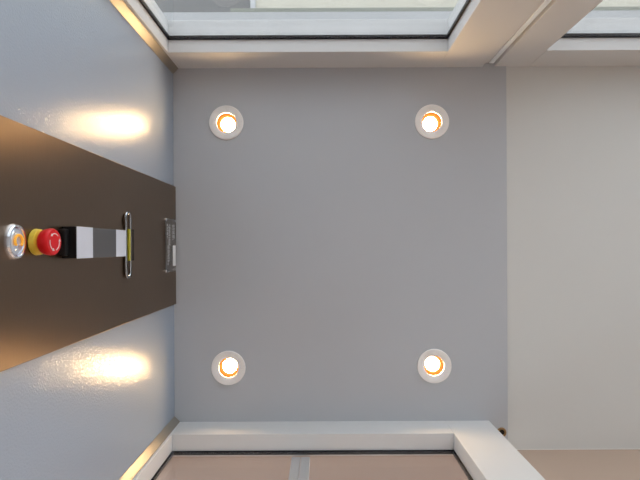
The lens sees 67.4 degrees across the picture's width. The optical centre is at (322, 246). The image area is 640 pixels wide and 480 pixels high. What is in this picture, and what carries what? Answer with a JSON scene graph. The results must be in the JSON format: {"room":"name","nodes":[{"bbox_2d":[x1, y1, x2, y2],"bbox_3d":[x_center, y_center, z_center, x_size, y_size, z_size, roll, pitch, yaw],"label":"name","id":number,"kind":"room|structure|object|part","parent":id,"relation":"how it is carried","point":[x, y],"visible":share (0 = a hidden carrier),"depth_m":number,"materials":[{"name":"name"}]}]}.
{"room":"elevator interior","nodes":[
{"label":"elevator interior","id":0,"kind":"room"},
{"bbox_2d":[0,0,174,479],"bbox_3d":[-0.469,-0.006,0.370,0.045,2.140,1.024,0,-90,0],"label":"wall","id":1,"kind":"structure","parent":0,"point":[77,73],"depth_m":0.92,"materials":[{"name":"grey paint"}]},
{"bbox_2d":[0,115,176,371],"bbox_3d":[-0.428,-0.005,0.370,0.037,2.136,0.352,0,-90,0],"label":"control panel","id":2,"kind":"object","parent":1,"relation":"attached to","point":[88,239],"visible":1,"depth_m":0.83,"materials":[{"name":"brown metal"}]},
{"bbox_3d":[-0.439,-0.005,1.073,0.003,0.022,0.143,0,-90,0],"label":"plate","id":3,"kind":"part","parent":2,"relation":"part of","materials":[{"name":"silver metal"}]},
{"bbox_2d":[109,0,177,73],"bbox_3d":[-0.451,-0.528,0.370,0.036,2.140,0.020,0,-90,0],"label":"trim","id":4,"kind":"structure","parent":1,"relation":"attached to","point":[121,6],"depth_m":1.18,"materials":[{"name":"silver metal"}]},
{"bbox_2d":[119,416,179,479],"bbox_3d":[-0.447,0.517,0.370,0.036,2.140,0.020,0,-90,0],"label":"trim","id":5,"kind":"structure","parent":1,"relation":"attached to","point":[133,470],"depth_m":1.21,"materials":[{"name":"silver metal"}]},
{"bbox_2d":[486,0,544,62],"bbox_3d":[0.488,-0.588,0.370,0.019,2.138,0.072,0,-90,0],"label":"door frame","id":6,"kind":"structure","parent":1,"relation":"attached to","point":[541,1],"depth_m":1.22,"materials":[{"name":"white paint"}]},
{"bbox_2d":[156,63,639,479],"bbox_3d":[0.253,0.769,1.473,4.900,0.106,2.860,0,-90,0],"label":"ceiling","id":7,"kind":"structure","parent":0,"point":[329,244],"depth_m":1.44,"materials":[{"name":"paint"}]},
{"bbox_2d":[209,105,242,139],"bbox_3d":[-0.290,-0.373,1.461,0.102,0.053,0.102,0,-90,0],"label":"recessed light","id":8,"kind":"object","parent":7,"relation":"in","point":[230,126],"visible":1,"depth_m":1.44,"materials":[{"name":"white metal"}]},
{"bbox_3d":[-0.290,-0.373,1.461,0.042,0.018,0.042,0,-90,0],"label":"bulb","id":9,"kind":"part","parent":8,"relation":"part of","materials":[{"name":"beige glass"}]},
{"bbox_2d":[211,351,245,384],"bbox_3d":[-0.283,0.362,1.461,0.102,0.053,0.102,0,-90,0],"label":"recessed light","id":10,"kind":"object","parent":7,"relation":"in","point":[229,364],"visible":1,"depth_m":1.44,"materials":[{"name":"white metal"}]},
{"bbox_3d":[-0.283,0.362,1.461,0.042,0.018,0.042,0,-90,0],"label":"bulb","id":11,"kind":"part","parent":10,"relation":"part of","materials":[{"name":"beige glass"}]},
{"bbox_2d":[415,104,448,138],"bbox_3d":[0.326,-0.375,1.461,0.102,0.053,0.102,0,-90,0],"label":"recessed light","id":12,"kind":"object","parent":7,"relation":"in","point":[428,125],"visible":1,"depth_m":1.44,"materials":[{"name":"white metal"}]},
{"bbox_3d":[0.326,-0.375,1.461,0.042,0.018,0.042,0,-90,0],"label":"bulb","id":13,"kind":"part","parent":12,"relation":"part of","materials":[{"name":"beige glass"}]},
{"bbox_2d":[417,349,451,382],"bbox_3d":[0.334,0.356,1.461,0.102,0.053,0.102,0,-90,0],"label":"recessed light","id":14,"kind":"object","parent":7,"relation":"in","point":[431,362],"visible":1,"depth_m":1.44,"materials":[{"name":"white metal"}]},
{"bbox_3d":[0.334,0.356,1.461,0.042,0.018,0.042,0,-90,0],"label":"bulb","id":15,"kind":"part","parent":14,"relation":"part of","materials":[{"name":"beige glass"}]},
{"bbox_2d":[497,427,506,435],"bbox_3d":[0.535,0.556,1.438,0.029,0.004,0.029,0,-90,0],"label":"screw","id":16,"kind":"object","parent":7,"relation":"attached to","point":[501,430],"visible":0.59,"depth_m":1.44,"materials":[{"name":"brown metal"}]},
{"bbox_2d":[517,449,639,479],"bbox_3d":[1.563,0.630,0.420,2.120,2.240,0.046,0,-90,0],"label":"wall","id":17,"kind":"structure","parent":0,"point":[550,464],"depth_m":1.35,"materials":[{"name":"paint"}]},
{"bbox_2d":[133,420,544,479],"bbox_3d":[0.017,0.562,0.370,0.962,2.139,0.081,0,-90,0],"label":"window frame","id":18,"kind":"structure","parent":17,"relation":"in","point":[482,452],"depth_m":1.34,"materials":[{"name":"white paint"}]},
{"bbox_3d":[-0.443,0.555,0.370,0.043,2.139,0.062,0,-90,0],"label":"post","id":19,"kind":"part","parent":18,"relation":"part of","materials":[{"name":"white paint"}]},
{"bbox_3d":[-0.028,0.553,1.391,0.788,0.099,0.062,0,-90,0],"label":"rail","id":20,"kind":"part","parent":18,"relation":"part of","materials":[{"name":"white paint"}]},
{"bbox_3d":[0.432,0.551,0.370,0.132,2.139,0.062,0,-90,0],"label":"post","id":21,"kind":"part","parent":18,"relation":"part of","materials":[{"name":"white paint"}]},
{"bbox_2d":[517,448,639,449],"bbox_3d":[1.559,0.605,1.445,2.108,0.002,0.003,0,-90,0],"label":"trim","id":22,"kind":"structure","parent":17,"relation":"attached to","point":[633,448],"depth_m":1.44,"materials":[{"name":"white"}]},
{"label":"outside","id":23,"kind":"structure","parent":0,"visible":0},
{"bbox_2d":[154,0,639,11],"bbox_3d":[0.545,-1.202,1.940,4.300,0.080,1.000,0,-90,0],"label":"ceiling","id":24,"kind":"structure","parent":23,"point":[259,3],"depth_m":1.90,"materials":[{"name":"white paint"}]},
{"bbox_2d":[250,0,255,7],"bbox_3d":[-0.278,-1.199,1.935,0.020,0.090,1.000,0,-90,0],"label":"trim","id":25,"kind":"structure","parent":24,"relation":"attached to","point":[252,2],"depth_m":1.89,"materials":[{"name":"paint"}]},
{"bbox_3d":[-0.547,0.002,0.420,0.100,2.240,1.320,0,-90,0],"label":"wall","id":26,"kind":"structure","parent":0,"visible":0},
{"bbox_2d":[123,0,540,67],"bbox_3d":[0.004,-0.582,0.370,0.947,2.139,0.090,0,-90,0],"label":"window frame","id":27,"kind":"structure","parent":26,"relation":"in","point":[474,30],"depth_m":1.32,"materials":[{"name":"white paint"}]},
{"bbox_3d":[-0.448,-0.580,0.370,0.043,2.139,0.090,0,-90,0],"label":"post","id":28,"kind":"part","parent":27,"relation":"part of","materials":[{"name":"white paint"}]},
{"bbox_3d":[-0.041,-0.582,1.381,0.771,0.118,0.090,0,-90,0],"label":"rail","id":29,"kind":"part","parent":27,"relation":"part of","materials":[{"name":"white paint"}]},
{"bbox_3d":[0.411,-0.584,0.370,0.133,2.139,0.090,0,-90,0],"label":"post","id":30,"kind":"part","parent":27,"relation":"part of","materials":[{"name":"white paint"}]},
{"bbox_2d":[163,10,639,19],"bbox_3d":[0.747,-0.655,1.406,3.900,0.068,0.042,0,-90,0],"label":"trim","id":31,"kind":"structure","parent":26,"relation":"attached to","point":[605,13],"depth_m":1.37,"materials":[{"name":"paint"}]},
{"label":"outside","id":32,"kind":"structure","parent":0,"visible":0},
{"bbox_2d":[230,6,639,11],"bbox_3d":[1.216,-0.684,1.406,2.962,0.068,0.010,0,-90,0],"label":"trim","id":33,"kind":"structure","parent":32,"point":[638,7],"depth_m":1.37,"materials":[{"name":"silver metal"}]},
{"bbox_3d":[1.626,0.013,-0.750,2.149,0.100,1.360,0,-90,0],"label":"floor","id":34,"kind":"structure","parent":0,"visible":0},
{"bbox_2d":[489,0,639,66],"bbox_3d":[1.547,-0.592,0.373,2.100,2.145,0.090,0,-90,0],"label":"window","id":35,"kind":"structure","parent":34,"relation":"on","point":[560,35],"depth_m":1.33,"materials":[{"name":"white paint"}]},
{"bbox_3d":[1.532,-0.592,1.386,1.830,0.120,0.090,0,-90,0],"label":"rail","id":36,"kind":"part","parent":35,"relation":"part of","materials":[{"name":"white paint"}]}
]}

